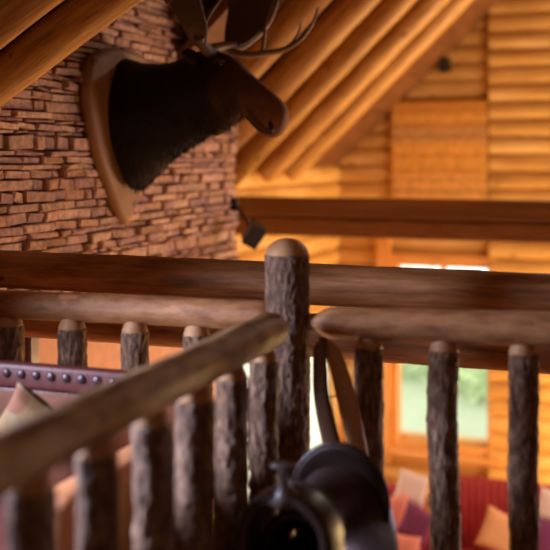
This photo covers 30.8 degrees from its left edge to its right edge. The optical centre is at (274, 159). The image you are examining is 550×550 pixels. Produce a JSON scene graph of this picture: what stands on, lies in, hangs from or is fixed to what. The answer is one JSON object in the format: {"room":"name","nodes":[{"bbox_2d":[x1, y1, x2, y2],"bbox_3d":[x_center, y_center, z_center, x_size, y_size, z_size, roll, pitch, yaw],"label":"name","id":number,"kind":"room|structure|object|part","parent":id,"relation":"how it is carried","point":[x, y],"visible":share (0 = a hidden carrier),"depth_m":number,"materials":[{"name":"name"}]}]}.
{"room":"log cabin loft","nodes":[
{"label":"log cabin loft","id":0,"kind":"room"},
{"bbox_2d":[0,0,66,51],"bbox_3d":[-0.785,-1.400,1.542,3.130,2.011,5.540,0,0,20],"label":"ceiling","id":1,"kind":"structure","parent":0,"point":[62,2],"depth_m":4.40,"materials":[{"name":"brown wood"}]},
{"bbox_2d":[0,0,63,48],"bbox_3d":[-0.066,-1.232,3.622,3.188,2.062,0.172,0,0,20],"label":"rafter","id":2,"kind":"object","parent":1,"relation":"attached to","point":[16,16],"visible":1,"depth_m":3.90,"materials":[{"name":"brown wood"}]},
{"bbox_2d":[0,0,141,106],"bbox_3d":[0.077,-1.226,4.016,3.199,2.083,0.197,0,0,20],"label":"rafter","id":3,"kind":"object","parent":1,"relation":"attached to","point":[73,23],"visible":1,"depth_m":4.32,"materials":[{"name":"brown wood"}]},
{"bbox_2d":[0,0,239,401],"bbox_3d":[-1.987,0.270,3.579,0.578,7.800,8.568,0,0,20],"label":"wall","id":4,"kind":"structure","parent":0,"point":[53,197],"depth_m":5.55,"materials":[{"name":"stone"}]},
{"bbox_2d":[26,337,38,362],"bbox_3d":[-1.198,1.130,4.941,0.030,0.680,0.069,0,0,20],"label":"window","id":5,"kind":"structure","parent":4,"relation":"in","point":[32,344],"depth_m":4.91,"materials":[{"name":"glass"}]},
{"bbox_2d":[79,0,318,224],"bbox_3d":[-0.364,-0.379,5.600,1.152,1.509,0.888,0,0,20],"label":"trophy","id":6,"kind":"object","parent":4,"relation":"attached to","point":[139,115],"visible":1,"depth_m":5.52,"materials":[{"name":"fur"},{"name":"wood"},{"name":"antler"}]},
{"bbox_2d":[230,198,266,249],"bbox_3d":[-0.186,0.461,7.255,0.193,0.362,0.422,0,0,-19],"label":"speaker","id":7,"kind":"object","parent":4,"relation":"attached to","point":[255,231],"visible":1,"depth_m":7.10},
{"bbox_2d":[243,227,265,248],"bbox_3d":[-0.147,0.555,7.087,0.154,0.168,0.068,0,0,-15],"label":"grille","id":8,"kind":"object","parent":7,"relation":"attached to","point":[252,236],"depth_m":7.09,"materials":[{"name":"black metal"}]},
{"bbox_2d":[22,313,549,373],"bbox_3d":[1.966,0.721,3.456,7.030,0.185,0.185,0,0,20],"label":"log beam","id":9,"kind":"structure","parent":4,"relation":"attached to","point":[488,357],"depth_m":3.97,"materials":[{"name":"brown wood"}]},
{"bbox_2d":[0,250,549,311],"bbox_3d":[1.959,0.513,3.437,7.031,0.196,0.174,0,0,20],"label":"log beam","id":10,"kind":"structure","parent":9,"relation":"on","point":[338,285],"depth_m":4.10,"materials":[{"name":"brown wood"}]},
{"bbox_2d":[232,166,339,312],"bbox_3d":[-0.126,1.955,10.022,0.104,4.430,5.250,0,0,20],"label":"wall","id":11,"kind":"structure","parent":0,"point":[321,181],"depth_m":11.22,"materials":[{"name":"orange wood"}]},
{"bbox_2d":[244,363,249,495],"bbox_3d":[-0.078,2.520,9.899,0.262,1.790,1.750,0,0,20],"label":"window","id":12,"kind":"structure","parent":11,"relation":"in","point":[246,366],"depth_m":9.64,"materials":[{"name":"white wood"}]},
{"bbox_2d":[310,357,340,449],"bbox_3d":[0.527,2.745,11.562,0.262,1.740,2.090,0,0,20],"label":"window","id":13,"kind":"structure","parent":11,"relation":"in","point":[315,436],"depth_m":11.71,"materials":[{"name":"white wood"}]},
{"bbox_2d":[233,216,549,242],"bbox_3d":[3.097,0.571,7.514,7.680,0.155,0.209,0,0,20],"label":"timber beam","id":14,"kind":"structure","parent":11,"relation":"attached to","point":[529,232],"depth_m":8.16,"materials":[{"name":"brown wood"}]},
{"bbox_2d":[236,196,549,222],"bbox_3d":[3.098,0.403,7.519,7.680,0.171,0.257,0,0,20],"label":"timber beam","id":15,"kind":"structure","parent":14,"relation":"on","point":[498,210],"depth_m":8.15,"materials":[{"name":"brown wood"}]},
{"bbox_2d":[176,0,498,166],"bbox_3d":[1.438,-1.730,8.995,4.050,4.017,6.090,0,0,20],"label":"ceiling","id":16,"kind":"structure","parent":0,"point":[476,10],"depth_m":11.50,"materials":[{"name":"brown wood"}]},
{"bbox_2d":[235,0,331,78],"bbox_3d":[1.029,-1.922,6.574,3.281,3.203,0.236,0,0,20],"label":"rafter","id":17,"kind":"object","parent":16,"relation":"attached to","point":[284,27],"visible":0.35,"depth_m":6.83,"materials":[{"name":"brown wood"}]},
{"bbox_2d":[233,0,379,150],"bbox_3d":[1.052,-1.657,7.493,3.894,3.792,0.269,0,0,20],"label":"rafter","id":18,"kind":"object","parent":16,"relation":"attached to","point":[340,17],"visible":0.4,"depth_m":7.66,"materials":[{"name":"brown wood"}]},
{"bbox_2d":[230,0,416,187],"bbox_3d":[1.316,-1.639,8.226,3.879,3.778,0.246,0,0,20],"label":"rafter","id":19,"kind":"object","parent":16,"relation":"attached to","point":[375,24],"visible":0.66,"depth_m":8.45,"materials":[{"name":"brown wood"}]},
{"bbox_2d":[255,0,449,181],"bbox_3d":[1.621,-1.660,9.019,3.853,3.753,0.254,0,0,20],"label":"rafter","id":20,"kind":"object","parent":16,"relation":"attached to","point":[421,12],"visible":0.78,"depth_m":9.26,"materials":[{"name":"brown wood"}]},
{"bbox_2d":[282,0,472,180],"bbox_3d":[1.865,-1.666,9.687,3.861,3.759,0.260,0,0,20],"label":"rafter","id":21,"kind":"object","parent":16,"relation":"attached to","point":[452,9],"visible":0.61,"depth_m":9.90,"materials":[{"name":"brown wood"}]},
{"bbox_2d":[336,13,489,502],"bbox_3d":[1.622,0.275,12.275,2.032,7.790,0.193,0,0,20],"label":"wall","id":22,"kind":"structure","parent":0,"point":[366,171],"depth_m":12.15,"materials":[{"name":"orange wood"}]},
{"bbox_2d":[376,238,390,462],"bbox_3d":[1.332,2.317,12.232,0.163,2.735,0.100,0,0,20],"label":"trim","id":23,"kind":"structure","parent":22,"relation":"attached to","point":[383,246],"depth_m":12.17,"materials":[{"name":"brown wood"}]},
{"bbox_2d":[392,101,488,198],"bbox_3d":[1.978,-0.076,12.003,1.144,1.238,0.089,0,0,20],"label":"wall panel","id":24,"kind":"object","parent":22,"relation":"attached to","point":[440,150],"visible":0.93,"depth_m":11.96,"materials":[{"name":"orange wood"}]},
{"bbox_2d":[384,254,501,466],"bbox_3d":[2.009,2.354,12.007,1.422,2.402,0.380,0,0,20],"label":"window","id":25,"kind":"structure","parent":22,"relation":"in","point":[408,382],"depth_m":12.03,"materials":[{"name":"brown wood"}]},
{"bbox_3d":[1.971,3.530,11.904,1.422,0.050,0.160,0,0,20],"label":"sill","id":26,"kind":"part","parent":25,"relation":"part of","materials":[{"name":"brown wood"}]},
{"bbox_3d":[2.042,2.329,12.098,1.082,2.172,0.006,0,0,20],"label":"pane","id":27,"kind":"part","parent":25,"relation":"part of","materials":[{"name":"clear glass"}]},
{"bbox_2d":[439,57,450,72],"bbox_3d":[1.997,-1.190,11.919,0.198,0.315,0.214,0,0,20],"label":"speaker","id":28,"kind":"object","parent":22,"relation":"attached to","point":[444,62],"visible":0.79,"depth_m":11.83},
{"bbox_2d":[439,58,446,71],"bbox_3d":[1.989,-1.120,11.832,0.097,0.161,0.028,0,0,30],"label":"grille","id":29,"kind":"object","parent":28,"relation":"attached to","point":[442,61],"depth_m":11.83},
{"bbox_2d":[425,503,429,513],"bbox_3d":[1.907,4.220,4.946,8.200,0.100,14.000,0,0,20],"label":"floor","id":30,"kind":"structure","parent":0,"point":[427,508],"depth_m":11.97,"materials":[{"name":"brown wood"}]},
{"bbox_2d":[387,483,429,549],"bbox_3d":[1.068,3.680,9.386,0.698,0.980,1.070,0,0,20],"label":"armchair","id":31,"kind":"object","parent":30,"relation":"on","point":[392,487],"visible":0.02,"depth_m":9.72,"materials":[{"name":"fabric"}]},
{"bbox_2d":[390,493,408,528],"bbox_3d":[1.126,3.351,9.466,0.400,0.393,0.136,0,0,8],"label":"cushion","id":32,"kind":"object","parent":31,"relation":"on","point":[398,503],"visible":0.3,"depth_m":9.43,"materials":[{"name":"fabric"}]},
{"bbox_2d":[393,468,428,508],"bbox_3d":[1.312,3.142,9.579,0.359,0.358,0.125,0,0,20],"label":"cushion","id":33,"kind":"object","parent":32,"relation":"on","point":[415,485],"visible":0.94,"depth_m":9.54,"materials":[{"name":"fabric"}]},
{"bbox_3d":[1.224,3.630,9.813,0.498,0.880,0.160,0,0,20],"label":"backrest","id":34,"kind":"part","parent":31,"relation":"part of","materials":[{"name":"fabric"}]},
{"bbox_2d":[397,534,421,549],"bbox_3d":[1.147,3.541,9.032,0.350,0.343,0.127,0,0,14],"label":"cushion","id":35,"kind":"object","parent":31,"relation":"on","point":[404,542],"visible":0.69,"depth_m":9.00,"materials":[{"name":"fabric"}]},
{"bbox_2d":[397,500,429,548],"bbox_3d":[1.299,3.353,9.211,0.396,0.392,0.129,0,0,42],"label":"cushion","id":36,"kind":"object","parent":31,"relation":"on","point":[415,522],"visible":0.84,"depth_m":9.17,"materials":[{"name":"purple fabric"}]},
{"bbox_3d":[1.355,3.860,9.297,0.098,0.620,1.000,0,0,20],"label":"arm","id":37,"kind":"part","parent":31,"relation":"part of","materials":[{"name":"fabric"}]},
{"bbox_2d":[429,475,549,549],"bbox_3d":[2.542,3.615,9.025,2.230,1.111,0.900,0,0,20],"label":"sofa","id":38,"kind":"object","parent":30,"relation":"on","point":[476,494],"visible":0.43,"depth_m":9.62,"materials":[{"name":"fabric"}]},
{"bbox_2d":[474,505,508,549],"bbox_3d":[2.084,3.440,9.223,0.494,0.488,0.152,0,0,7],"label":"cushion","id":39,"kind":"object","parent":38,"relation":"on","point":[494,534],"visible":0.75,"depth_m":9.18,"materials":[{"name":"orange fabric"}]},
{"bbox_2d":[539,486,549,520],"bbox_3d":[2.579,3.219,9.277,0.351,0.347,0.118,0,0,28],"label":"cushion","id":40,"kind":"object","parent":38,"relation":"on","point":[544,499],"visible":0.82,"depth_m":9.28,"materials":[{"name":"fabric"}]},
{"bbox_2d":[539,519,549,549],"bbox_3d":[2.413,3.432,9.104,0.372,0.365,0.134,0,0,26],"label":"cushion","id":41,"kind":"object","parent":38,"relation":"on","point":[544,535],"visible":0.37,"depth_m":9.04,"materials":[{"name":"fabric"}]},
{"bbox_2d":[489,0,549,484],"bbox_3d":[5.295,0.305,10.831,5.857,7.870,0.194,0,0,20],"label":"wall","id":42,"kind":"structure","parent":0,"point":[519,35],"depth_m":11.65,"materials":[{"name":"orange wood"}]},
{"bbox_3d":[0.936,1.720,0.628,7.030,0.300,5.020,0,0,20],"label":"floor","id":43,"kind":"structure","parent":0,"visible":0},
{"bbox_2d":[0,360,175,549],"bbox_3d":[-1.028,1.134,3.226,1.420,0.872,0.920,0,0,20],"label":"sofa","id":44,"kind":"object","parent":43,"relation":"on","point":[56,384],"visible":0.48,"depth_m":3.32,"materials":[{"name":"leather"}]},
{"bbox_2d":[0,495,6,549],"bbox_3d":[-1.051,1.210,3.165,1.180,0.200,0.670,0,0,20],"label":"seat cushion","id":45,"kind":"object","parent":44,"relation":"on","point":[3,546],"depth_m":3.05,"materials":[{"name":"pink fabric"}]},
{"bbox_2d":[0,382,51,471],"bbox_3d":[-0.792,0.884,3.268,0.351,0.335,0.145,0,0,20],"label":"cushion","id":46,"kind":"object","parent":44,"relation":"on","point":[24,403],"visible":0.3,"depth_m":3.21,"materials":[{"name":"beige fabric"}]},
{"bbox_3d":[-0.460,1.160,2.902,0.130,0.580,0.700,0,0,20],"label":"arm","id":47,"kind":"part","parent":44,"relation":"part of","materials":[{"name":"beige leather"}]},
{"bbox_2d":[264,238,310,533],"bbox_3d":[0.045,0.922,3.499,0.168,1.298,0.161,0,0,20],"label":"newel post","id":48,"kind":"object","parent":43,"relation":"on","point":[287,266],"visible":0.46,"depth_m":3.43,"materials":[{"name":"brown wood"}]},
{"bbox_2d":[0,290,265,392],"bbox_3d":[-0.766,0.994,3.793,1.608,0.996,0.133,0,0,20],"label":"log railing","id":49,"kind":"object","parent":48,"relation":"attached to","point":[135,311],"visible":0.26,"depth_m":3.69,"materials":[{"name":"brown wood"}]},
{"bbox_3d":[-0.765,0.561,3.794,1.608,0.129,0.116,0,0,20],"label":"handrail","id":50,"kind":"part","parent":49,"relation":"part of","materials":[{"name":"brown wood"}]},
{"bbox_2d":[0,312,287,549],"bbox_3d":[-0.615,0.999,1.701,0.126,0.987,3.664,0,0,20],"label":"log railing","id":51,"kind":"object","parent":48,"relation":"attached to","point":[197,499],"visible":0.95,"depth_m":2.50,"materials":[{"name":"brown wood"}]},
{"bbox_2d":[309,307,549,549],"bbox_3d":[1.849,0.948,2.841,3.672,1.089,0.118,0,0,20],"label":"log railing","id":52,"kind":"object","parent":48,"relation":"attached to","point":[523,331],"visible":0.85,"depth_m":3.27,"materials":[{"name":"brown wood"}]},
{"bbox_2d":[312,337,367,454],"bbox_3d":[0.219,0.794,3.291,0.182,0.413,0.115,0,0,20],"label":"strap","id":53,"kind":"object","parent":52,"relation":"hanging from","point":[324,350],"visible":0.87,"depth_m":3.29,"materials":[{"name":"brown leather"}]},
{"bbox_3d":[1.849,0.509,2.841,3.672,0.212,0.118,0,0,20],"label":"handrail","id":54,"kind":"part","parent":52,"relation":"part of","materials":[{"name":"brown wood"}]},
{"bbox_3d":[0.130,1.356,2.957,0.347,0.441,0.526,0,0,20],"label":"stand","id":55,"kind":"object","parent":43,"relation":"on","visible":0},
{"bbox_2d":[237,442,398,549],"bbox_3d":[0.137,1.157,2.964,0.390,0.672,0.605,0,0,20],"label":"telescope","id":56,"kind":"object","parent":55,"relation":"on","point":[338,497],"visible":1,"depth_m":2.94,"materials":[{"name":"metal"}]},
{"bbox_3d":[0.148,1.144,2.967,0.369,0.381,0.399,0,0,20],"label":"seat","id":57,"kind":"part","parent":56,"relation":"part of","materials":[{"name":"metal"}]}
]}

